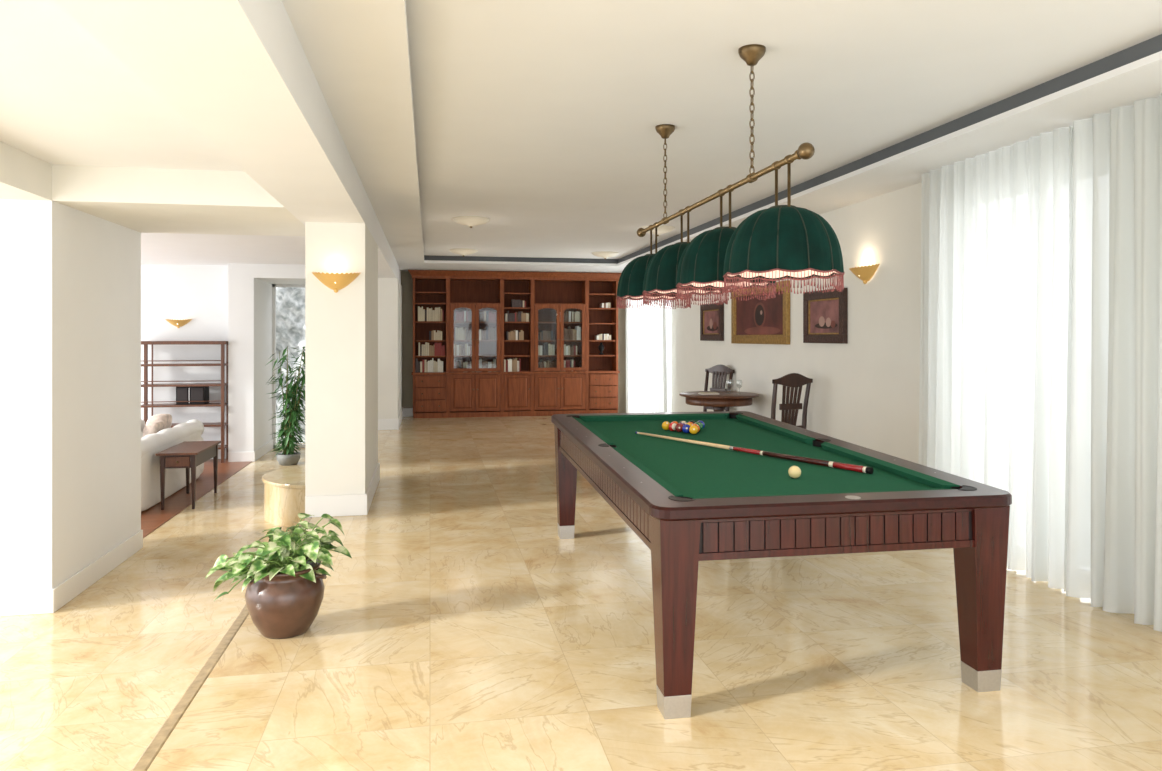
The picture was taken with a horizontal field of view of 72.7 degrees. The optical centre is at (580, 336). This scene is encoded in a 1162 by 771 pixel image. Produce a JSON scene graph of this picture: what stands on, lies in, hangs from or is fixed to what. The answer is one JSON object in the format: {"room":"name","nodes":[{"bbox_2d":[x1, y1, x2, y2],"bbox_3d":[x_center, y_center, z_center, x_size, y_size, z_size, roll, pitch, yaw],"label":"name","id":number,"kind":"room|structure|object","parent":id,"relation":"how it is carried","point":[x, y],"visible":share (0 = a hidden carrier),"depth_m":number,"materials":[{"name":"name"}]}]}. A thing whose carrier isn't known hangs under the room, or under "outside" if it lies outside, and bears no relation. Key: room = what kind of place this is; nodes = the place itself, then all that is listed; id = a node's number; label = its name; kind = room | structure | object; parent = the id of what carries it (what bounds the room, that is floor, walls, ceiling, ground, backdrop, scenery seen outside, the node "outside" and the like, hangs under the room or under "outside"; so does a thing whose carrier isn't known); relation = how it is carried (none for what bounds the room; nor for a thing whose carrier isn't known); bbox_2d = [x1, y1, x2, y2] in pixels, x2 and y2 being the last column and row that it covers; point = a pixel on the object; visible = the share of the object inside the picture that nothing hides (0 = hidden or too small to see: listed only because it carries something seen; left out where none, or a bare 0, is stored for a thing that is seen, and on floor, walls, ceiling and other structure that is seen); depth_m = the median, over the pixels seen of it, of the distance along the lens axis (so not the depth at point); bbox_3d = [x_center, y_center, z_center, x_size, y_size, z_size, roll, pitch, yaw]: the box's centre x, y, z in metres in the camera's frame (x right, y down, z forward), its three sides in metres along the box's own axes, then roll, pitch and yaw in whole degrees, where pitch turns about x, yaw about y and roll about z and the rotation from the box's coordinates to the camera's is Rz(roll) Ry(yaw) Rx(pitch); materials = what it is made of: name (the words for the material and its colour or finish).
{"room":"games hall","nodes":[
{"label":"games hall","id":0,"kind":"room"},
{"bbox_2d":[0,199,140,591],"bbox_3d":[-4.279,0.472,6.085,1.080,2.796,1.680,0,0,-11],"label":"wall","id":1,"kind":"structure","parent":0,"point":[70,278],"depth_m":5.54,"materials":[{"name":"white paint"}]},
{"bbox_2d":[0,530,142,615],"bbox_3d":[-4.268,1.790,6.078,1.098,0.160,1.698,0,0,-11],"label":"baseboard","id":2,"kind":"structure","parent":1,"relation":"attached to","point":[28,602],"depth_m":5.54,"materials":[{"name":"paint"}]},
{"bbox_2d":[0,0,243,171],"bbox_3d":[-2.639,-1.310,1.501,2.580,0.280,7.940,0,0,-11],"label":"ceiling","id":3,"kind":"structure","parent":0,"point":[66,99],"depth_m":3.99,"materials":[{"name":"paint"}]},
{"bbox_2d":[0,141,51,200],"bbox_3d":[-3.375,-1.048,1.361,1.080,0.244,7.940,0,0,-11],"label":"beam","id":4,"kind":"structure","parent":3,"relation":"attached to","point":[23,176],"depth_m":5.04,"materials":[{"name":"paint"}]},
{"bbox_2d":[52,165,304,235],"bbox_3d":[-3.542,-1.188,6.226,2.580,0.524,1.680,0,0,-11],"label":"cross beam","id":5,"kind":"structure","parent":3,"relation":"attached to","point":[142,200],"depth_m":5.57,"materials":[{"name":"paint"}]},
{"bbox_2d":[0,443,304,770],"bbox_3d":[-5.104,1.937,5.438,6.015,0.146,16.600,0,0,-11],"label":"floor","id":6,"kind":"structure","parent":0,"point":[88,684],"depth_m":4.90,"materials":[{"name":"stone"}]},
{"bbox_2d":[141,414,203,511],"bbox_3d":[-5.297,1.422,9.310,0.990,0.884,2.442,0,0,-11],"label":"sofa","id":7,"kind":"object","parent":6,"relation":"on","point":[158,435],"visible":0.38,"depth_m":9.17,"materials":[{"name":"white fabric"}]},
{"bbox_2d":[141,341,227,462],"bbox_3d":[-5.917,0.965,11.779,1.260,1.810,0.420,0,0,-11],"label":"etagere shelf","id":8,"kind":"object","parent":6,"relation":"on","point":[222,424],"visible":0.51,"depth_m":11.70,"materials":[{"name":"brown wood"}]},
{"bbox_2d":[176,386,208,404],"bbox_3d":[-5.798,0.864,11.796,0.400,0.268,0.250,0,0,-11],"label":"stereo","id":9,"kind":"object","parent":8,"relation":"in","point":[196,393],"visible":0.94,"depth_m":11.68,"materials":[{"name":"black plastic"}]},
{"bbox_2d":[155,441,221,509],"bbox_3d":[-4.449,1.560,9.000,0.420,0.620,1.010,0,0,-11],"label":"console table","id":10,"kind":"object","parent":6,"relation":"on","point":[186,454],"visible":1,"depth_m":8.59,"materials":[{"name":"brown wood"}]},
{"bbox_2d":[262,465,304,526],"bbox_3d":[-2.984,1.670,8.369,0.720,0.440,1.440,0,0,-11],"label":"pedestal","id":11,"kind":"object","parent":6,"relation":"on","point":[284,489],"visible":0.54,"depth_m":7.85,"materials":[{"name":"stone"}]},
{"bbox_2d":[265,346,304,465],"bbox_3d":[-4.209,0.999,11.607,0.801,1.743,0.557,0,0,7],"label":"bamboo","id":12,"kind":"object","parent":6,"relation":"on","point":[288,457],"visible":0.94,"depth_m":11.53,"materials":[{"name":"plant"}]},
{"bbox_2d":[141,264,227,449],"bbox_3d":[-7.337,0.385,11.858,4.040,2.970,0.150,0,0,-11],"label":"wall","id":13,"kind":"structure","parent":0,"point":[198,293],"depth_m":12.03,"materials":[{"name":"white paint"}]},
{"bbox_2d":[165,319,191,327],"bbox_3d":[-6.102,-0.205,11.948,0.393,0.147,0.123,0,0,-11],"label":"wall sconce","id":14,"kind":"object","parent":13,"relation":"attached to","point":[178,323],"depth_m":11.94,"materials":[{"name":"gold metal"}]},
{"bbox_2d":[211,450,225,458],"bbox_3d":[-7.331,1.805,11.773,4.020,0.130,0.020,0,0,-11],"label":"baseboard","id":15,"kind":"structure","parent":13,"relation":"attached to","point":[219,451],"depth_m":12.11,"materials":[{"name":"paint"}]},
{"bbox_2d":[141,233,304,264],"bbox_3d":[-5.987,-1.275,9.963,5.980,0.350,6.580,0,0,-11],"label":"ceiling","id":16,"kind":"structure","parent":0,"point":[156,248],"depth_m":9.93,"materials":[{"name":"paint"}]},
{"bbox_2d":[228,263,271,451],"bbox_3d":[-5.235,0.385,12.581,0.360,2.970,1.520,0,0,-11],"label":"pier","id":17,"kind":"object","parent":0,"point":[249,297],"depth_m":11.85,"materials":[{"name":"white paint"}]},
{"bbox_2d":[228,439,272,461],"bbox_3d":[-5.224,1.795,12.574,0.378,0.150,1.538,0,0,-11],"label":"baseboard","id":18,"kind":"structure","parent":17,"relation":"attached to","point":[232,456],"depth_m":11.84,"materials":[{"name":"paint"}]},
{"bbox_2d":[272,284,304,447],"bbox_3d":[-4.412,0.490,13.441,1.580,2.760,0.060,0,0,-11],"label":"window","id":19,"kind":"structure","parent":17,"relation":"in","point":[274,286],"depth_m":13.27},
{"bbox_2d":[254,264,304,283],"bbox_3d":[-4.282,-0.995,12.763,1.580,0.210,1.520,0,0,-11],"label":"lintel","id":20,"kind":"object","parent":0,"point":[270,273],"depth_m":11.96,"materials":[{"name":"white paint"}]},
{"bbox_2d":[305,222,377,495],"bbox_3d":[-2.142,0.262,7.196,0.465,2.376,1.620,0,0,-11],"label":"pillar","id":21,"kind":"structure","parent":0,"point":[341,327],"depth_m":6.41,"materials":[{"name":"white paint"}]},
{"bbox_2d":[312,272,359,292],"bbox_3d":[-1.969,-0.443,6.334,0.393,0.173,0.123,0,0,-11],"label":"wall sconce","id":22,"kind":"object","parent":21,"relation":"attached to","point":[337,281],"depth_m":6.33,"materials":[{"name":"orange glass"}]},
{"bbox_2d":[305,463,379,516],"bbox_3d":[-2.131,1.365,7.189,0.483,0.170,1.638,0,0,-11],"label":"baseboard","id":23,"kind":"structure","parent":21,"relation":"attached to","point":[354,504],"depth_m":6.40,"materials":[{"name":"paint"}]},
{"bbox_2d":[378,278,401,418],"bbox_3d":[-3.337,0.472,13.412,0.520,2.796,2.200,0,0,-11],"label":"wall","id":24,"kind":"structure","parent":0,"point":[389,289],"depth_m":12.36,"materials":[{"name":"white paint"}]},
{"bbox_2d":[378,407,402,429],"bbox_3d":[-3.327,1.365,13.405,0.538,0.170,2.218,0,0,-11],"label":"baseboard","id":25,"kind":"structure","parent":24,"relation":"attached to","point":[383,424],"depth_m":12.34,"materials":[{"name":"paint"}]},
{"bbox_2d":[401,271,625,411],"bbox_3d":[-1.106,0.125,14.923,4.470,2.650,0.170,0,0,-11],"label":"wall","id":26,"kind":"structure","parent":0,"point":[406,278],"depth_m":14.45,"materials":[{"name":"paint"}]},
{"bbox_2d":[403,408,412,416],"bbox_3d":[-3.170,1.375,14.426,0.190,0.150,0.030,0,0,-11],"label":"baseboard","id":27,"kind":"structure","parent":26,"relation":"attached to","point":[406,411],"depth_m":14.41,"materials":[{"name":"paint"}]},
{"bbox_2d":[147,412,1161,770],"bbox_3d":[0.268,1.700,6.643,4.880,0.500,16.950,0,0,-11],"label":"floor","id":28,"kind":"structure","parent":0,"point":[459,631],"depth_m":3.54,"materials":[{"name":"stone"}]},
{"bbox_2d":[131,517,311,770],"bbox_3d":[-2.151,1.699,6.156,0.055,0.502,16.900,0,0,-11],"label":"trim","id":29,"kind":"structure","parent":28,"relation":"in","point":[144,762],"depth_m":3.17,"materials":[{"name":"stone"}]},
{"bbox_2d":[205,513,351,638],"bbox_3d":[-1.476,1.173,3.898,0.674,0.553,0.529,0,0,-11],"label":"pothos","id":30,"kind":"object","parent":28,"relation":"on","point":[284,594],"visible":1,"depth_m":3.78,"materials":[{"name":"plant"}]},
{"bbox_2d":[408,270,620,417],"bbox_3d":[-1.177,0.130,14.573,3.920,2.640,0.450,0,0,-11],"label":"bookcase","id":31,"kind":"object","parent":28,"relation":"on","point":[591,386],"visible":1,"depth_m":14.53,"materials":[{"name":"brown wood"}]},
{"bbox_2d":[415,299,610,371],"bbox_3d":[-1.216,-0.028,14.573,3.593,1.327,0.215,0,0,-11],"label":"books","id":32,"kind":"object","parent":31,"relation":"on","point":[510,365],"visible":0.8,"depth_m":14.41,"materials":[{"name":"white paper"}]},
{"bbox_2d":[598,343,603,354],"bbox_3d":[0.382,0.220,14.886,0.120,0.230,0.120,0,0,-11],"label":"vase","id":33,"kind":"object","parent":31,"relation":"on","point":[600,347],"visible":1,"depth_m":14.85,"materials":[{"name":"black ceramic"}]},
{"bbox_2d":[703,365,733,411],"bbox_3d":[1.578,0.901,9.880,0.534,1.102,0.482,0,0,-39],"label":"dining chair","id":34,"kind":"object","parent":28,"relation":"on","point":[718,371],"visible":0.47,"depth_m":10.02,"materials":[{"name":"brown wood"}]},
{"bbox_2d":[679,391,758,410],"bbox_3d":[1.584,1.048,9.079,0.900,0.797,0.900,0,0,-11],"label":"round side table","id":35,"kind":"object","parent":28,"relation":"on","point":[724,399],"visible":0.52,"depth_m":8.78,"materials":[{"name":"brown wood"}]},
{"bbox_2d":[698,392,718,394],"bbox_3d":[1.450,0.640,8.977,0.200,0.020,0.150,0,0,-11],"label":"magazine","id":36,"kind":"object","parent":35,"relation":"on","point":[701,393],"visible":1,"depth_m":8.92,"materials":[{"name":"paper"}]},
{"bbox_2d":[551,411,1011,718],"bbox_3d":[0.776,1.008,4.504,1.576,0.883,2.944,0,0,-11],"label":"pool table","id":37,"kind":"object","parent":28,"relation":"on","point":[689,504],"visible":0.99,"depth_m":3.22,"materials":[{"name":"brown wood"}]},
{"bbox_2d":[662,421,704,433],"bbox_3d":[0.702,0.592,5.168,0.297,0.064,0.266,0,0,-11],"label":"balls","id":38,"kind":"object","parent":37,"relation":"on","point":[692,427],"visible":1,"depth_m":5.16},
{"bbox_2d":[635,432,872,473],"bbox_3d":[0.874,0.628,4.399,0.032,0.055,1.617,0,0,-40],"label":"stick","id":39,"kind":"object","parent":37,"relation":"on","point":[851,467],"visible":1,"depth_m":4.15,"materials":[{"name":"brown wood"}]},
{"bbox_2d":[788,466,800,477],"bbox_3d":[0.993,0.628,3.672,0.059,0.059,0.059,0,0,-11],"label":"cue ball","id":40,"kind":"object","parent":37,"relation":"on","point":[794,471],"visible":1,"depth_m":3.65,"materials":[{"name":"beige plastic"}]},
{"bbox_2d":[771,373,812,428],"bbox_3d":[1.973,0.901,7.915,0.482,1.102,0.534,0,0,-23],"label":"dining chair","id":41,"kind":"object","parent":28,"relation":"on","point":[792,380],"visible":0.42,"depth_m":7.71,"materials":[{"name":"brown wood"}]},
{"bbox_2d":[282,0,1161,272],"bbox_3d":[0.469,-1.325,6.682,4.470,0.250,16.950,0,0,-11],"label":"ceiling","id":42,"kind":"structure","parent":0,"point":[356,51],"depth_m":4.46,"materials":[{"name":"white paint"}]},
{"bbox_2d":[53,0,400,282],"bbox_3d":[-1.972,-1.188,6.215,0.500,0.524,16.950,0,0,-11],"label":"beam","id":43,"kind":"structure","parent":42,"relation":"attached to","point":[240,72],"depth_m":3.00,"materials":[{"name":"paint"}]},
{"bbox_2d":[449,248,477,256],"bbox_3d":[-1.781,-1.268,11.979,0.430,0.105,0.430,0,0,-11],"label":"ceiling light","id":44,"kind":"object","parent":42,"relation":"attached to","point":[461,251],"depth_m":11.85,"materials":[{"name":"white glass"}]},
{"bbox_2d":[452,216,489,227],"bbox_3d":[-1.229,-1.268,8.826,0.430,0.105,0.430,0,0,-11],"label":"ceiling light","id":45,"kind":"object","parent":42,"relation":"attached to","point":[471,221],"depth_m":8.70,"materials":[{"name":"white glass"}]},
{"bbox_2d":[592,251,618,258],"bbox_3d":[0.380,-1.268,12.392,0.430,0.105,0.430,0,0,-11],"label":"ceiling light","id":46,"kind":"object","parent":42,"relation":"attached to","point":[605,254],"depth_m":12.27,"materials":[{"name":"white glass"}]},
{"bbox_2d":[626,299,666,412],"bbox_3d":[1.073,0.121,13.459,0.127,2.633,2.364,0,0,-11],"label":"sheer curtain","id":47,"kind":"object","parent":42,"relation":"hanging from","point":[646,363],"visible":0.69,"depth_m":13.26,"materials":[{"name":"fabric"}]},
{"bbox_2d":[640,225,674,235],"bbox_3d":[0.925,-1.268,9.543,0.430,0.105,0.430,0,0,-11],"label":"ceiling light","id":48,"kind":"object","parent":42,"relation":"attached to","point":[662,229],"depth_m":9.42,"materials":[{"name":"white glass"}]},
{"bbox_2d":[616,44,844,309],"bbox_3d":[0.653,-0.754,4.307,0.493,1.133,2.529,0,0,-11],"label":"pendant lamp","id":49,"kind":"object","parent":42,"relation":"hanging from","point":[775,243],"visible":1,"depth_m":3.54,"materials":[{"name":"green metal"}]},
{"bbox_2d":[919,126,1072,591],"bbox_3d":[2.643,0.121,5.130,0.163,2.633,1.364,0,0,-11],"label":"sheer curtain","id":50,"kind":"object","parent":42,"relation":"hanging from","point":[996,301],"visible":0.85,"depth_m":4.96,"materials":[{"name":"fabric"}]},
{"bbox_2d":[1066,92,1161,631],"bbox_3d":[2.970,0.121,3.317,0.174,2.633,2.248,0,0,-11],"label":"sheer curtain","id":51,"kind":"object","parent":42,"relation":"hanging from","point":[1114,541],"visible":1,"depth_m":4.11,"materials":[{"name":"fabric"}]},
{"bbox_2d":[671,183,921,463],"bbox_3d":[2.582,0.125,6.999,0.200,2.650,16.780,0,0,-11],"label":"wall","id":52,"kind":"structure","parent":0,"point":[864,391],"depth_m":7.06,"materials":[{"name":"paint"}]},
{"bbox_2d":[700,302,723,340],"bbox_3d":[1.759,-0.200,10.639,0.045,0.500,0.800,0,0,-11],"label":"framed painting","id":53,"kind":"object","parent":52,"relation":"attached to","point":[711,315],"visible":0.99,"depth_m":10.62,"materials":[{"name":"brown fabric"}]},
{"bbox_2d":[731,280,789,344],"bbox_3d":[2.048,-0.260,9.127,0.045,0.680,1.560,0,0,-11],"label":"framed painting","id":54,"kind":"object","parent":52,"relation":"attached to","point":[753,321],"visible":0.88,"depth_m":9.02,"materials":[{"name":"gold fabric"}]},
{"bbox_2d":[803,288,847,343],"bbox_3d":[2.340,-0.195,7.599,0.045,0.510,0.790,0,0,-11],"label":"framed painting","id":55,"kind":"object","parent":52,"relation":"attached to","point":[825,315],"visible":0.98,"depth_m":7.56,"materials":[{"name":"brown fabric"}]},
{"bbox_2d":[849,264,879,283],"bbox_3d":[2.430,-0.543,6.878,0.129,0.162,0.414,0,0,-11],"label":"wall sconce","id":56,"kind":"object","parent":52,"relation":"attached to","point":[865,273],"visible":1,"depth_m":6.80,"materials":[{"name":"gold metal"}]},
{"label":"outside","id":57,"kind":"structure","parent":0,"visible":0},
{"bbox_2d":[276,363,670,442],"bbox_3d":[0.000,2.150,0.000,120.000,0.200,120.000,0,0,-11],"label":"ground","id":58,"kind":"structure","parent":57,"point":[668,364],"depth_m":28.16,"materials":[{"name":"white"}]},
{"bbox_2d":[276,287,304,433],"bbox_3d":[-6.772,0.174,16.522,8.900,3.988,0.500,0,0,-11],"label":"hedge","id":59,"kind":"object","parent":58,"relation":"on","point":[290,301],"visible":0.02,"depth_m":16.68,"materials":[{"name":"green plant"}]}
]}

